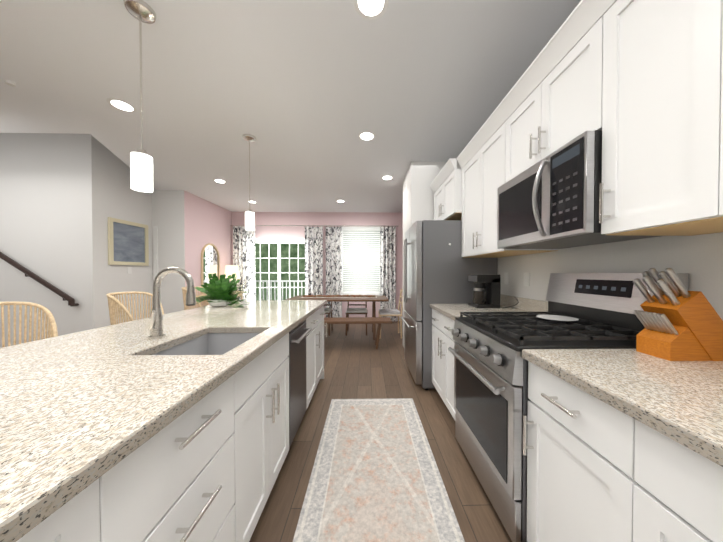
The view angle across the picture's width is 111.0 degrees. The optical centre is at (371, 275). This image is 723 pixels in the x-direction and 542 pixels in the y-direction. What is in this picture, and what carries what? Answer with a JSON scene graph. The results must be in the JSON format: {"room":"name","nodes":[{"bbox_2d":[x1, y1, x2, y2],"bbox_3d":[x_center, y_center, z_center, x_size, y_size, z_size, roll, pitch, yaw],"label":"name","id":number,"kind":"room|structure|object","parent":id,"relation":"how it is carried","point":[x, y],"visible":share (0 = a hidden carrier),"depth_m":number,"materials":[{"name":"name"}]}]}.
{"room":"kitchen","nodes":[
{"label":"kitchen","id":0,"kind":"room"},
{"bbox_2d":[0,133,152,347],"bbox_3d":[-5.593,-0.529,4.896,3.140,3.400,2.730,0,1,-1],"label":"wall","id":1,"kind":"structure","parent":0,"point":[64,197],"depth_m":3.55,"materials":[{"name":"white paint"}]},
{"bbox_2d":[0,252,78,306],"bbox_3d":[-4.982,-0.133,3.493,1.598,1.141,0.104,0,1,-1],"label":"handrail","id":2,"kind":"object","parent":1,"relation":"attached to","point":[43,282],"visible":1,"depth_m":3.46,"materials":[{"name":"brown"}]},
{"bbox_2d":[108,217,148,265],"bbox_3d":[-3.991,-0.530,4.107,0.030,0.720,0.670,0,1,-1],"label":"picture frame","id":3,"kind":"object","parent":1,"relation":"attached to","point":[128,244],"visible":0.96,"depth_m":4.07,"materials":[{"name":"beige"}]},
{"bbox_2d":[127,266,131,273],"bbox_3d":[-4.004,-0.090,4.115,0.006,0.120,0.075,0,1,-1],"label":"light switch","id":4,"kind":"object","parent":1,"relation":"attached to","point":[129,269],"visible":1,"depth_m":4.11,"materials":[{"name":"white plastic"}]},
{"bbox_2d":[153,226,157,277],"bbox_3d":[-3.950,0.085,4.555,0.070,1.980,0.029,0,1,-1],"label":"door frame","id":5,"kind":"structure","parent":1,"relation":"attached to","point":[155,239],"depth_m":4.55,"materials":[{"name":"white"}]},
{"bbox_2d":[152,189,231,313],"bbox_3d":[-3.743,-0.535,5.433,0.580,3.400,1.730,0,1,-1],"label":"wall","id":6,"kind":"structure","parent":0,"point":[189,225],"depth_m":4.58,"materials":[{"name":"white paint"}]},
{"bbox_2d":[201,243,219,293],"bbox_3d":[-3.433,-0.159,5.318,0.030,1.050,0.600,0,1,-1],"label":"arched mirror","id":7,"kind":"object","parent":6,"relation":"attached to","point":[210,259],"visible":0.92,"depth_m":5.28,"materials":[{"name":"mirror"}]},
{"bbox_2d":[0,0,580,212],"bbox_3d":[-2.765,-1.574,1.014,8.800,0.100,10.800,0,1,-1],"label":"ceiling","id":8,"kind":"structure","parent":0,"point":[305,93],"depth_m":2.00,"materials":[{"name":"paint"}]},
{"bbox_2d":[5,80,15,86],"bbox_3d":[-2.818,-1.517,1.942,0.077,0.034,0.063,0,1,-1],"label":"smoke detector","id":9,"kind":"object","parent":8,"relation":"attached to","point":[10,83],"visible":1,"depth_m":1.94,"materials":[{"name":"white plastic"}]},
{"bbox_2d":[107,98,136,111],"bbox_3d":[-2.249,-1.535,2.245,0.195,0.006,0.195,0,1,-10],"label":"recessed light","id":10,"kind":"object","parent":8,"relation":"in","point":[117,103],"depth_m":2.24,"materials":[{"name":"white plastic"}]},
{"bbox_2d":[123,0,155,192],"bbox_3d":[-1.323,-1.011,1.429,0.140,1.034,0.140,0,1,-1],"label":"pendant light","id":11,"kind":"object","parent":8,"relation":"hanging from","point":[141,160],"visible":0.98,"depth_m":1.41,"materials":[{"name":"white glass"}]},
{"bbox_2d":[213,179,226,182],"bbox_3d":[-2.496,-1.557,4.100,0.195,0.006,0.195,0,1,-10],"label":"recessed light","id":12,"kind":"object","parent":8,"relation":"in","point":[216,180],"depth_m":4.07,"materials":[{"name":"white"}]},
{"bbox_2d":[242,134,255,230],"bbox_3d":[-1.360,-1.027,2.779,0.140,1.034,0.140,0,1,-1],"label":"pendant light","id":13,"kind":"object","parent":8,"relation":"hanging from","point":[249,217],"visible":1,"depth_m":2.76,"materials":[{"name":"silver metal"}]},
{"bbox_2d":[358,131,375,140],"bbox_3d":[-0.049,-1.541,2.749,0.195,0.006,0.195,0,1,-25],"label":"recessed light","id":14,"kind":"object","parent":8,"relation":"in","point":[365,135],"depth_m":2.74,"materials":[{"name":"white"}]},
{"bbox_2d":[353,0,387,19],"bbox_3d":[-0.002,-1.525,1.387,0.195,0.006,0.195,0,1,-7],"label":"recessed light","id":15,"kind":"object","parent":8,"relation":"in","point":[370,9],"depth_m":1.42,"materials":[{"name":"white"}]},
{"bbox_2d":[381,175,393,179],"bbox_3d":[0.257,-1.555,3.955,0.195,0.006,0.195,0,1,-25],"label":"recessed light","id":16,"kind":"object","parent":8,"relation":"in","point":[387,177],"depth_m":3.93,"materials":[{"name":"white"}]},
{"bbox_2d":[232,212,402,316],"bbox_3d":[-1.115,-0.215,6.294,4.710,2.740,0.120,0,1,-1],"label":"wall","id":17,"kind":"structure","parent":0,"point":[360,219],"depth_m":6.22,"materials":[{"name":"pink paint"}]},
{"bbox_2d":[230,225,324,226],"bbox_3d":[-2.297,-1.223,6.142,2.300,0.022,0.109,0,1,-1],"label":"curtain rod","id":18,"kind":"object","parent":17,"relation":"attached to","point":[281,225],"visible":0.92,"depth_m":6.09,"materials":[{"name":"silver metal"}]},
{"bbox_2d":[233,226,255,299],"bbox_3d":[-3.116,-0.038,6.096,0.540,2.330,0.048,0,1,-1],"label":"curtain","id":19,"kind":"object","parent":18,"relation":"hanging from","point":[243,249],"visible":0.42,"depth_m":6.09,"materials":[{"name":"fabric"}]},
{"bbox_2d":[305,226,322,294],"bbox_3d":[-1.416,-0.038,6.130,0.440,2.330,0.055,0,1,-1],"label":"curtain","id":20,"kind":"object","parent":18,"relation":"hanging from","point":[313,260],"visible":0.58,"depth_m":6.13,"materials":[{"name":"fabric"}]},
{"bbox_2d":[255,238,304,299],"bbox_3d":[-2.319,0.111,6.258,1.640,2.090,0.112,0,1,-1],"label":"door","id":21,"kind":"structure","parent":17,"relation":"in","point":[279,241],"depth_m":6.25,"materials":[{"name":"white wood"}]},
{"bbox_2d":[342,227,379,294],"bbox_3d":[-0.244,-0.365,6.284,1.070,1.720,0.132,0,1,-1],"label":"window blinds","id":22,"kind":"object","parent":17,"relation":"attached to","point":[360,260],"visible":0.85,"depth_m":6.28,"materials":[{"name":"white"}]},
{"bbox_2d":[325,225,397,226],"bbox_3d":[-0.232,-1.224,6.183,1.810,0.022,0.109,0,1,-1],"label":"curtain rod","id":23,"kind":"object","parent":17,"relation":"attached to","point":[375,226],"visible":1,"depth_m":6.15,"materials":[{"name":"silver metal"}]},
{"bbox_2d":[326,226,341,316],"bbox_3d":[-0.926,-0.038,6.140,0.400,2.330,0.055,0,1,-1],"label":"curtain","id":24,"kind":"object","parent":23,"relation":"hanging from","point":[333,260],"visible":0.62,"depth_m":6.14,"materials":[{"name":"fabric"}]},
{"bbox_2d":[380,227,395,320],"bbox_3d":[0.418,-0.038,6.166,0.390,2.330,0.055,0,1,-1],"label":"curtain","id":25,"kind":"object","parent":23,"relation":"hanging from","point":[388,262],"visible":0.83,"depth_m":6.16,"materials":[{"name":"fabric"}]},
{"bbox_2d":[249,321,511,541],"bbox_3d":[-2.765,1.265,1.047,8.800,0.100,10.800,0,1,-1],"label":"floor","id":26,"kind":"structure","parent":0,"point":[358,364],"depth_m":1.95,"materials":[{"name":"brown wood"}]},
{"bbox_2d":[0,302,57,347],"bbox_3d":[-2.131,0.689,1.453,0.421,1.048,0.406,0,1,-1],"label":"stool","id":27,"kind":"object","parent":26,"relation":"on","point":[52,328],"visible":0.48,"depth_m":1.61,"materials":[{"name":"beige wicker"}]},
{"bbox_2d":[106,291,163,324],"bbox_3d":[-2.148,0.679,2.303,0.421,1.048,0.406,0,1,-1],"label":"stool","id":28,"kind":"object","parent":26,"relation":"on","point":[114,303],"visible":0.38,"depth_m":2.29,"materials":[{"name":"beige"}]},
{"bbox_2d":[16,306,326,541],"bbox_3d":[-0.990,0.779,0.926,1.045,0.875,3.900,0,1,-1],"label":"kitchen island","id":29,"kind":"object","parent":26,"relation":"on","point":[207,468],"visible":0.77,"depth_m":0.76,"materials":[{"name":"white wood"}]},
{"bbox_2d":[0,300,326,541],"bbox_3d":[-1.020,0.324,0.921,1.085,0.035,3.900,0,1,-1],"label":"island countertop","id":30,"kind":"structure","parent":29,"relation":"on","point":[81,411],"depth_m":0.67,"materials":[{"name":"stone"}]},
{"bbox_2d":[148,267,195,339],"bbox_3d":[-0.967,0.130,1.197,0.218,0.346,0.092,0,1,-1],"label":"faucet","id":31,"kind":"object","parent":30,"relation":"on","point":[156,328],"visible":1,"depth_m":1.20,"materials":[{"name":"silver metal"}]},
{"bbox_2d":[153,333,259,354],"bbox_3d":[-0.763,0.446,1.207,0.400,0.212,0.530,0,1,-1],"label":"sink","id":32,"kind":"object","parent":30,"relation":"in","point":[215,344],"visible":0.06,"depth_m":1.46,"materials":[{"name":"silver metal"}]},
{"bbox_2d":[185,273,249,307],"bbox_3d":[-1.424,0.131,2.392,0.540,0.309,0.484,0,1,-1],"label":"plant","id":33,"kind":"object","parent":30,"relation":"on","point":[219,291],"visible":0.98,"depth_m":2.31,"materials":[{"name":"green plant"}]},
{"bbox_2d":[288,319,311,446],"bbox_3d":[-0.806,0.770,1.790,0.676,0.870,0.434,0,1,-1],"label":"dishwasher","id":34,"kind":"object","parent":29,"relation":"in","point":[297,372],"visible":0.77,"depth_m":1.73,"materials":[{"name":"silver metal"}]},
{"bbox_2d":[181,286,209,309],"bbox_3d":[-2.165,0.669,3.182,0.421,1.048,0.406,0,1,-1],"label":"stool","id":35,"kind":"object","parent":26,"relation":"on","point":[184,290],"visible":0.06,"depth_m":3.03,"materials":[{"name":"beige"}]},
{"bbox_2d":[197,291,243,300],"bbox_3d":[-3.263,0.775,5.467,0.340,0.780,1.170,0,1,-1],"label":"console table","id":36,"kind":"object","parent":26,"relation":"on","point":[234,293],"visible":0.06,"depth_m":5.89,"materials":[{"name":"brown wood"}]},
{"bbox_2d":[225,265,239,291],"bbox_3d":[-3.260,0.070,5.824,0.340,0.619,0.340,0,1,-1],"label":"lamp","id":37,"kind":"object","parent":36,"relation":"on","point":[231,269],"visible":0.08,"depth_m":5.71,"materials":[{"name":"white ceramic"}]},
{"bbox_2d":[324,302,332,335],"bbox_3d":[-1.025,0.823,5.061,0.434,0.693,0.462,0,1,-1],"label":"chair","id":38,"kind":"object","parent":26,"relation":"on","point":[328,311],"visible":0.38,"depth_m":5.01,"materials":[{"name":"brown wood"}]},
{"bbox_2d":[285,295,388,339],"bbox_3d":[-0.620,0.802,4.815,1.840,0.759,0.860,0,1,-1],"label":"dining table","id":39,"kind":"object","parent":26,"relation":"on","point":[381,298],"visible":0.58,"depth_m":4.53,"materials":[{"name":"brown wood"}]},
{"bbox_2d":[301,295,376,297],"bbox_3d":[-0.615,0.397,4.811,1.450,0.050,0.140,0,1,-1],"label":"table runner","id":40,"kind":"object","parent":39,"relation":"on","point":[339,296],"visible":1,"depth_m":4.77,"materials":[{"name":"white fabric"}]},
{"bbox_2d":[345,302,367,335],"bbox_3d":[-0.295,0.823,5.076,0.434,0.693,0.462,0,1,-1],"label":"chair","id":41,"kind":"object","parent":26,"relation":"on","point":[356,311],"visible":0.83,"depth_m":4.88,"materials":[{"name":"brown wood"}]},
{"bbox_2d":[324,317,391,349],"bbox_3d":[-0.560,0.952,4.093,1.770,0.463,0.350,0,1,-1],"label":"bench","id":42,"kind":"object","parent":26,"relation":"on","point":[379,321],"visible":0.62,"depth_m":3.99,"materials":[{"name":"brown wood"}]},
{"bbox_2d":[293,398,464,541],"bbox_3d":[0.043,1.215,0.652,0.780,0.008,3.500,0,1,-1],"label":"rug","id":43,"kind":"object","parent":26,"relation":"on","point":[375,476],"visible":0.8,"depth_m":1.44,"materials":[{"name":"beige fabric"}]},
{"bbox_2d":[378,289,402,338],"bbox_3d":[0.386,0.721,4.834,0.486,0.902,0.434,0,1,-1],"label":"chair","id":44,"kind":"object","parent":26,"relation":"on","point":[389,312],"visible":0.79,"depth_m":4.64,"materials":[{"name":"brown wood"}]},
{"bbox_2d":[432,309,454,419],"bbox_3d":[0.953,0.765,2.164,0.730,0.875,0.792,0,1,-1],"label":"base cabinet","id":45,"kind":"object","parent":26,"relation":"on","point":[443,341],"visible":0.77,"depth_m":2.13,"materials":[{"name":"white wood"}]},
{"bbox_2d":[429,294,547,320],"bbox_3d":[0.961,0.260,2.159,0.715,0.135,0.792,0,1,-1],"label":"countertop","id":46,"kind":"structure","parent":45,"relation":"on","point":[452,311],"depth_m":2.14,"materials":[{"name":"stone"}]},
{"bbox_2d":[468,274,500,307],"bbox_3d":[1.044,0.140,2.309,0.212,0.300,0.202,0,1,-1],"label":"coffee maker","id":47,"kind":"object","parent":46,"relation":"on","point":[487,290],"visible":0.98,"depth_m":2.23,"materials":[{"name":"black plastic"}]},
{"bbox_2d":[401,220,497,389],"bbox_3d":[0.844,0.311,2.952,0.907,1.765,0.786,0,1,-1],"label":"fridge","id":48,"kind":"object","parent":26,"relation":"on","point":[438,268],"visible":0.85,"depth_m":2.56,"materials":[{"name":"grey metal"}]},
{"bbox_2d":[523,361,598,541],"bbox_3d":[1.000,0.781,0.811,0.690,0.876,0.469,0,1,-1],"label":"base cabinet","id":49,"kind":"object","parent":26,"relation":"on","point":[598,470],"depth_m":0.87,"materials":[{"name":"white wood"}]},
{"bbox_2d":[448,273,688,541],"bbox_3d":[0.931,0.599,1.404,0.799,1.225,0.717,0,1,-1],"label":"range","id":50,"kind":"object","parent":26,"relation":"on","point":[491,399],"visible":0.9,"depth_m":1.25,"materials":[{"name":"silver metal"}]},
{"bbox_2d":[537,315,578,321],"bbox_3d":[1.078,0.250,1.445,0.200,0.011,0.200,0,1,-1],"label":"plate","id":51,"kind":"object","parent":50,"relation":"on","point":[557,318],"visible":1,"depth_m":1.42,"materials":[{"name":"white ceramic"}]},
{"bbox_2d":[599,400,722,541],"bbox_3d":[1.014,0.789,0.097,0.690,0.876,1.199,0,1,-1],"label":"base cabinet","id":52,"kind":"object","parent":26,"relation":"on","point":[653,487],"depth_m":0.59,"materials":[{"name":"white wood"}]},
{"bbox_2d":[522,349,722,466],"bbox_3d":[1.003,0.285,0.025,0.715,0.135,2.030,0,1,-1],"label":"countertop","id":53,"kind":"structure","parent":52,"relation":"on","point":[681,402],"depth_m":0.70,"materials":[{"name":"stone"}]},
{"bbox_2d":[633,268,722,360],"bbox_3d":[1.173,0.139,0.947,0.281,0.335,0.120,0,1,-1],"label":"knife block","id":54,"kind":"object","parent":53,"relation":"on","point":[680,322],"visible":1,"depth_m":0.90,"materials":[{"name":"brown wood"}]},
{"bbox_2d":[403,161,460,346],"bbox_3d":[0.914,-0.186,3.804,0.753,2.740,0.800,0,1,-1],"label":"wall","id":55,"kind":"structure","parent":0,"point":[418,196],"depth_m":3.39,"materials":[{"name":"white paint"}]},
{"bbox_2d":[497,232,722,319],"bbox_3d":[1.403,-0.156,1.158,0.120,2.740,10.490,0,1,-1],"label":"wall","id":56,"kind":"structure","parent":0,"point":[698,259],"depth_m":1.28,"materials":[{"name":"white paint"}]},
{"bbox_2d":[430,158,461,219],"bbox_3d":[1.048,-0.925,2.943,0.510,0.553,0.790,0,1,-1],"label":"upper cabinet","id":57,"kind":"object","parent":56,"relation":"attached to","point":[446,185],"visible":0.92,"depth_m":2.74,"materials":[{"name":"white wood"}]},
{"bbox_2d":[504,273,508,284],"bbox_3d":[1.314,0.030,2.414,0.007,0.116,0.075,0,1,-1],"label":"electrical outlet plate","id":58,"kind":"object","parent":56,"relation":"attached to","point":[506,275],"depth_m":2.41,"materials":[{"name":"white plastic"}]},
{"bbox_2d":[457,106,557,257],"bbox_3d":[1.098,-0.686,2.151,0.440,1.013,0.795,0,1,-1],"label":"upper cabinet","id":59,"kind":"object","parent":56,"relation":"attached to","point":[481,158],"visible":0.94,"depth_m":2.07,"materials":[{"name":"white wood"}]},
{"bbox_2d":[523,273,529,285],"bbox_3d":[1.320,0.033,2.114,0.007,0.116,0.075,0,1,-1],"label":"electrical outlet plate","id":60,"kind":"object","parent":56,"relation":"attached to","point":[526,281],"depth_m":2.11,"materials":[{"name":"white plastic"}]},
{"bbox_2d":[498,0,602,182],"bbox_3d":[1.113,-0.900,1.391,0.440,0.568,0.721,0,1,-1],"label":"upper cabinet","id":61,"kind":"object","parent":56,"relation":"attached to","point":[550,103],"visible":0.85,"depth_m":1.26,"materials":[{"name":"white wood"}]},
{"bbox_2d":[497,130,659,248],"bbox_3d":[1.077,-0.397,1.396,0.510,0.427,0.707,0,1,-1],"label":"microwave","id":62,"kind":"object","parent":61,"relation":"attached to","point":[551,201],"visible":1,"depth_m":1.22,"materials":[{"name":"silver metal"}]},
{"bbox_2d":[596,0,722,235],"bbox_3d":[1.152,-0.672,0.831,0.385,1.010,0.406,0,1,-1],"label":"upper cabinet","id":63,"kind":"object","parent":56,"relation":"attached to","point":[662,136],"depth_m":0.90,"materials":[{"name":"white wood"}]},
{"bbox_2d":[680,0,722,227],"bbox_3d":[1.162,-0.666,0.337,0.385,1.010,0.819,0,1,-1],"label":"upper cabinet","id":64,"kind":"object","parent":56,"relation":"attached to","point":[701,37],"depth_m":0.73,"materials":[{"name":"white wood"}]},
{"label":"outside","id":65,"kind":"structure","parent":0,"visible":0},
{"bbox_2d":[255,244,304,299],"bbox_3d":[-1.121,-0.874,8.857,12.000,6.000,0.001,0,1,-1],"label":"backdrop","id":66,"kind":"structure","parent":65,"point":[274,262],"depth_m":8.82,"materials":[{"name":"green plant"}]},
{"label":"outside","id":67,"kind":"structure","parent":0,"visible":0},
{"bbox_2d":[255,280,304,299],"bbox_3d":[-1.584,0.697,7.015,7.000,1.100,1.100,0,1,-1],"label":"rail","id":68,"kind":"object","parent":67,"point":[275,281],"visible":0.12,"depth_m":7.45,"materials":[{"name":"white wood"}]}
]}

